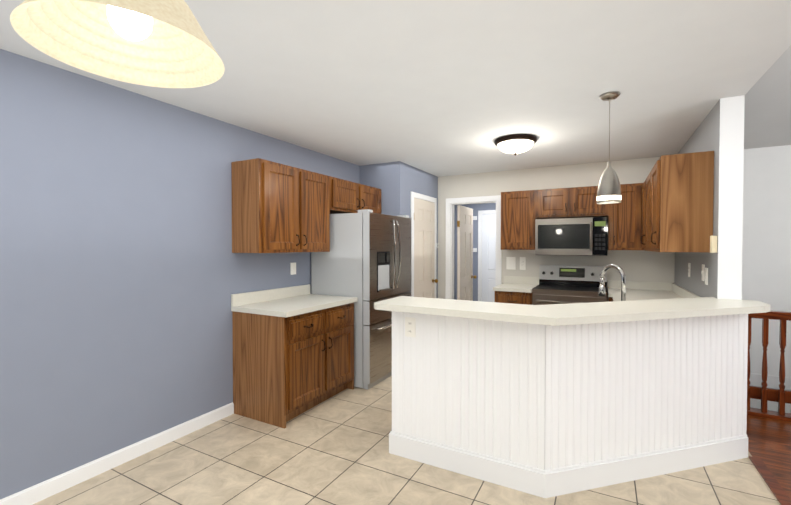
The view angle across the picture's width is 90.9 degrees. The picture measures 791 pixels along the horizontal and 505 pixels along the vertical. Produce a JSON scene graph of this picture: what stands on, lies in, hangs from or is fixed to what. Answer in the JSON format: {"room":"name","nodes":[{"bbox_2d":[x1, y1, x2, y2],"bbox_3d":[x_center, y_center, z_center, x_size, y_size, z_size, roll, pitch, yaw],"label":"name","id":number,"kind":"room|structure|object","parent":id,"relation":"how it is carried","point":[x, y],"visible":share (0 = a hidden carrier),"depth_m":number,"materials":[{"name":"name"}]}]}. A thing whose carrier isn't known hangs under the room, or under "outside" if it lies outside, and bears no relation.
{"room":"kitchen","nodes":[
{"label":"kitchen","id":0,"kind":"room"},
{"bbox_2d":[0,49,359,498],"bbox_3d":[-2.233,0.167,1.819,0.120,2.440,7.260,1,1,28],"label":"wall","id":1,"kind":"structure","parent":0,"point":[125,272],"depth_m":2.47,"materials":[{"name":"blue paint"}]},
{"bbox_2d":[0,402,233,504],"bbox_3d":[-2.635,1.354,0.953,0.014,0.095,5.318,1,1,28],"label":"baseboard","id":2,"kind":"structure","parent":1,"relation":"attached to","point":[36,493],"depth_m":2.47,"materials":[{"name":"white wood"}]},
{"bbox_2d":[231,158,334,252],"bbox_3d":[-1.010,-0.382,3.589,0.341,0.760,0.910,1,1,28],"label":"upper cabinet","id":3,"kind":"object","parent":1,"relation":"attached to","point":[279,208],"depth_m":3.29,"materials":[{"name":"brown wood"}]},
{"bbox_2d":[290,263,295,274],"bbox_3d":[-1.025,0.162,3.915,0.014,0.120,0.075,1,1,28],"label":"light switch","id":4,"kind":"object","parent":1,"relation":"attached to","point":[292,268],"visible":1,"depth_m":3.90,"materials":[{"name":"white plastic"}]},
{"bbox_2d":[335,178,380,213],"bbox_3d":[-0.551,-0.397,4.440,0.341,0.760,1.025,1,1,28],"label":"upper cabinet","id":5,"kind":"object","parent":1,"relation":"attached to","point":[350,197],"depth_m":4.29,"materials":[{"name":"brown wood"}]},
{"bbox_2d":[0,0,790,176],"bbox_3d":[0.168,-1.124,2.469,3.710,0.120,10.720,1,1,28],"label":"ceiling","id":6,"kind":"structure","parent":0,"point":[439,88],"depth_m":2.29,"materials":[{"name":"white paint"}]},
{"bbox_2d":[10,0,224,87],"bbox_3d":[-0.583,-0.736,0.852,0.378,0.597,0.378,1,1,28],"label":"dining pendant light","id":7,"kind":"object","parent":6,"relation":"hanging from","point":[161,43],"visible":1,"depth_m":0.90,"materials":[{"name":"beige fabric"}]},
{"bbox_2d":[494,134,536,155],"bbox_3d":[1.151,-1.006,3.735,0.400,0.153,0.400,1,1,28],"label":"flush-mount light","id":8,"kind":"object","parent":6,"relation":"attached to","point":[514,144],"visible":1,"depth_m":3.62,"materials":[{"name":"white glass"}]},
{"bbox_2d":[597,91,620,203],"bbox_3d":[1.449,-0.701,2.637,0.146,0.728,0.146,1,1,28],"label":"pendant light","id":9,"kind":"object","parent":6,"relation":"hanging from","point":[609,190],"visible":1,"depth_m":2.60,"materials":[{"name":"silver metal"}]},
{"bbox_2d":[360,161,437,297],"bbox_3d":[0.061,0.106,5.461,0.700,2.440,1.330,1,1,28],"label":"wall","id":10,"kind":"structure","parent":0,"point":[397,183],"depth_m":4.84,"materials":[{"name":"blue paint"}]},
{"bbox_2d":[411,192,436,297],"bbox_3d":[0.396,0.274,5.324,0.018,2.110,0.820,1,1,28],"label":"door frame","id":11,"kind":"structure","parent":10,"relation":"attached to","point":[421,196],"depth_m":5.00,"materials":[{"name":"white wood"}]},
{"bbox_2d":[414,198,437,297],"bbox_3d":[0.429,0.304,5.298,0.095,2.030,0.694,1,1,28],"label":"pantry door","id":12,"kind":"structure","parent":10,"relation":"in","point":[425,280],"depth_m":5.30,"materials":[{"name":"white wood"}]},
{"bbox_2d":[33,375,780,504],"bbox_3d":[0.134,1.405,2.574,3.950,0.060,10.800,1,1,28],"label":"floor","id":13,"kind":"structure","parent":0,"point":[334,450],"depth_m":2.38,"materials":[{"name":"beige tile"}]},
{"bbox_2d":[231,284,357,428],"bbox_3d":[-0.869,0.853,3.555,0.640,1.010,0.974,1,1,28],"label":"base cabinet","id":14,"kind":"object","parent":13,"relation":"on","point":[293,351],"visible":1,"depth_m":3.23,"materials":[{"name":"brown wood"}]},
{"bbox_2d":[311,209,410,389],"bbox_3d":[-0.320,0.458,4.352,0.804,1.775,0.925,1,1,28],"label":"fridge","id":15,"kind":"object","parent":13,"relation":"on","point":[366,260],"visible":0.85,"depth_m":3.94,"materials":[{"name":"silver metal"}]},
{"bbox_2d":[389,312,545,497],"bbox_3d":[0.669,0.865,2.925,1.001,1.008,1.154,1,1,28],"label":"peninsula panel","id":16,"kind":"object","parent":13,"relation":"on","point":[469,396],"depth_m":2.39,"materials":[{"name":"white wood"}]},
{"bbox_2d":[493,276,538,304],"bbox_3d":[1.535,0.830,4.932,0.452,1.010,0.640,1,1,28],"label":"base cabinet","id":17,"kind":"object","parent":13,"relation":"on","point":[515,289],"visible":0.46,"depth_m":4.74,"materials":[{"name":"brown wood"}]},
{"bbox_2d":[532,265,606,304],"bbox_3d":[2.059,0.755,4.596,0.768,1.172,0.723,1,1,28],"label":"range","id":18,"kind":"object","parent":13,"relation":"on","point":[563,284],"visible":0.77,"depth_m":4.69,"materials":[{"name":"silver metal"}]},
{"bbox_2d":[546,324,747,497],"bbox_3d":[1.613,0.873,2.416,1.146,1.008,1.154,1,1,28],"label":"peninsula panel","id":19,"kind":"object","parent":13,"relation":"on","point":[547,400],"depth_m":2.36,"materials":[{"name":"white wood"}]},
{"bbox_2d":[374,296,770,343],"bbox_3d":[1.169,0.344,2.611,2.230,0.040,1.438,1,1,28],"label":"countertop","id":20,"kind":"structure","parent":19,"relation":"on","point":[699,318],"depth_m":2.36,"materials":[{"name":"white stone"}]},
{"bbox_2d":[608,280,698,301],"bbox_3d":[1.595,0.858,3.595,1.964,1.000,2.936,1,1,28],"label":"base cabinet","id":21,"kind":"object","parent":13,"relation":"on","point":[636,290],"visible":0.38,"depth_m":4.25,"materials":[{"name":"stone"}]},
{"bbox_2d":[598,264,625,300],"bbox_3d":[1.572,0.271,2.775,0.228,0.378,0.190,1,1,28],"label":"faucet","id":22,"kind":"object","parent":21,"relation":"on","point":[602,291],"visible":0.85,"depth_m":2.76,"materials":[{"name":"silver metal"}]},
{"bbox_2d":[454,205,455,299],"bbox_3d":[0.687,0.080,7.021,0.120,2.440,2.010,1,1,28],"label":"wall","id":23,"kind":"structure","parent":0,"point":[454,205],"depth_m":7.84,"materials":[{"name":"paint"}]},
{"bbox_2d":[456,203,495,300],"bbox_3d":[2.425,0.076,7.294,2.920,2.440,0.120,1,1,28],"label":"wall","id":24,"kind":"structure","parent":0,"point":[476,208],"depth_m":7.68,"materials":[{"name":"paint"}]},
{"bbox_2d":[473,216,476,251],"bbox_3d":[1.472,-0.363,7.690,0.260,0.705,0.067,1,1,28],"label":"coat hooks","id":25,"kind":"object","parent":24,"relation":"attached to","point":[474,218],"visible":0.35,"depth_m":7.66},
{"bbox_2d":[478,210,495,300],"bbox_3d":[1.995,0.238,7.448,0.840,2.110,0.018,1,1,28],"label":"door frame","id":26,"kind":"structure","parent":24,"relation":"attached to","point":[480,213],"depth_m":7.62,"materials":[{"name":"white wood"}]},
{"bbox_2d":[482,214,495,301],"bbox_3d":[1.994,0.271,7.447,0.690,2.025,0.014,1,1,28],"label":"hall door","id":27,"kind":"structure","parent":24,"relation":"in","point":[488,252],"depth_m":7.54,"materials":[{"name":"white wood"}]},
{"bbox_2d":[438,145,790,412],"bbox_3d":[3.790,0.528,4.144,7.120,4.760,0.120,1,1,28],"label":"wall","id":28,"kind":"structure","parent":0,"point":[766,259],"depth_m":4.11,"materials":[{"name":"white paint"}]},
{"bbox_2d":[457,205,476,300],"bbox_3d":[1.120,0.302,6.024,0.116,2.010,0.670,1,1,28],"label":"hall door","id":29,"kind":"structure","parent":28,"relation":"in","point":[465,276],"depth_m":5.97,"materials":[{"name":"white wood"}]},
{"bbox_2d":[445,195,501,298],"bbox_3d":[1.122,0.270,5.567,0.810,2.110,0.138,1,1,28],"label":"trim","id":30,"kind":"structure","parent":28,"relation":"attached to","point":[452,202],"depth_m":5.63,"materials":[{"name":"white wood"}]},
{"bbox_2d":[506,257,515,269],"bbox_3d":[1.561,0.145,5.262,0.120,0.170,0.014,1,1,28],"label":"light switch","id":31,"kind":"object","parent":28,"relation":"attached to","point":[510,262],"visible":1,"depth_m":5.26,"materials":[{"name":"white plastic"}]},
{"bbox_2d":[501,190,536,249],"bbox_3d":[1.616,-0.407,5.038,0.430,0.740,0.341,1,1,28],"label":"upper cabinet","id":32,"kind":"object","parent":28,"relation":"attached to","point":[521,211],"depth_m":4.89,"materials":[{"name":"brown wood"}]},
{"bbox_2d":[520,257,525,269],"bbox_3d":[1.696,0.146,5.192,0.075,0.170,0.008,1,1,28],"label":"outlet","id":33,"kind":"object","parent":28,"relation":"attached to","point":[522,263],"visible":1,"depth_m":5.19,"materials":[{"name":"white plastic"}]},
{"bbox_2d":[537,186,608,249],"bbox_3d":[2.150,-0.402,4.750,0.785,0.740,0.341,1,1,28],"label":"upper cabinet","id":34,"kind":"object","parent":28,"relation":"attached to","point":[574,202],"depth_m":4.61,"materials":[{"name":"brown wood"}]},
{"bbox_2d":[535,217,607,255],"bbox_3d":[2.123,-0.185,4.702,0.771,0.436,0.453,1,1,28],"label":"microwave","id":35,"kind":"object","parent":34,"relation":"attached to","point":[576,236],"visible":1,"depth_m":4.53,"materials":[{"name":"silver metal"}]},
{"bbox_2d":[609,183,643,249],"bbox_3d":[2.647,-0.397,4.482,0.343,0.740,0.341,1,1,28],"label":"upper cabinet","id":36,"kind":"object","parent":28,"relation":"attached to","point":[625,217],"depth_m":4.33,"materials":[{"name":"brown wood"}]},
{"bbox_2d":[749,373,790,389],"bbox_3d":[5.083,1.349,3.384,4.108,0.125,0.014,1,1,28],"label":"baseboard","id":37,"kind":"structure","parent":28,"relation":"attached to","point":[771,381],"depth_m":4.03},
{"bbox_2d":[674,95,744,299],"bbox_3d":[2.764,0.139,3.532,0.130,2.440,1.920,1,1,28],"label":"wall","id":38,"kind":"structure","parent":0,"point":[719,131],"depth_m":2.70,"materials":[{"name":"white paint"}]},
{"bbox_2d":[641,181,644,249],"bbox_3d":[2.748,-0.389,3.992,0.341,0.740,0.390,1,1,28],"label":"upper cabinet","id":39,"kind":"object","parent":38,"relation":"attached to","point":[643,186],"depth_m":4.18,"materials":[{"name":"brown wood"}]},
{"bbox_2d":[645,175,648,250],"bbox_3d":[2.534,-0.383,3.596,0.341,0.740,0.510,1,1,28],"label":"upper cabinet","id":40,"kind":"object","parent":38,"relation":"attached to","point":[647,179],"depth_m":3.82,"materials":[{"name":"brown wood"}]},
{"bbox_2d":[649,151,713,251],"bbox_3d":[2.289,-0.375,3.143,0.341,0.740,0.520,1,1,28],"label":"upper cabinet","id":41,"kind":"object","parent":38,"relation":"attached to","point":[677,200],"depth_m":2.92,"materials":[{"name":"brown wood"}]},
{"bbox_2d":[688,263,690,276],"bbox_3d":[2.727,0.162,3.613,0.008,0.130,0.075,1,1,28],"label":"light switch","id":42,"kind":"object","parent":38,"relation":"attached to","point":[689,264],"depth_m":3.59,"materials":[{"name":"white plastic"}]},
{"bbox_2d":[702,266,707,284],"bbox_3d":[2.394,0.183,2.998,0.010,0.130,0.075,1,1,28],"label":"light switch","id":43,"kind":"object","parent":38,"relation":"attached to","point":[704,270],"depth_m":3.01,"materials":[{"name":"white plastic"}]},
{"bbox_2d":[710,236,717,252],"bbox_3d":[2.255,-0.058,2.758,0.030,0.120,0.060,1,1,28],"label":"light switch","id":44,"kind":"object","parent":38,"relation":"attached to","point":[713,249],"depth_m":2.73,"materials":[{"name":"beige plastic"}]},
{"bbox_2d":[744,45,790,148],"bbox_3d":[3.104,-2.487,-0.348,4.110,3.021,8.590,1,1,28],"label":"ceiling slope","id":45,"kind":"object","parent":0,"point":[767,113],"depth_m":3.53,"materials":[{"name":"white paint"}]},
{"bbox_2d":[746,415,790,504],"bbox_3d":[2.853,1.456,-0.784,4.075,0.070,7.470,1,1,28],"label":"floor","id":46,"kind":"structure","parent":0,"point":[769,444],"depth_m":2.68,"materials":[{"name":"brown wood"}]},
{"bbox_2d":[747,310,790,421],"bbox_3d":[4.234,0.935,2.636,3.300,0.878,0.115,1,1,28],"label":"stair railing","id":47,"kind":"object","parent":46,"relation":"on","point":[764,394],"visible":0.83,"depth_m":3.23,"materials":[{"name":"brown wood"}]}
]}

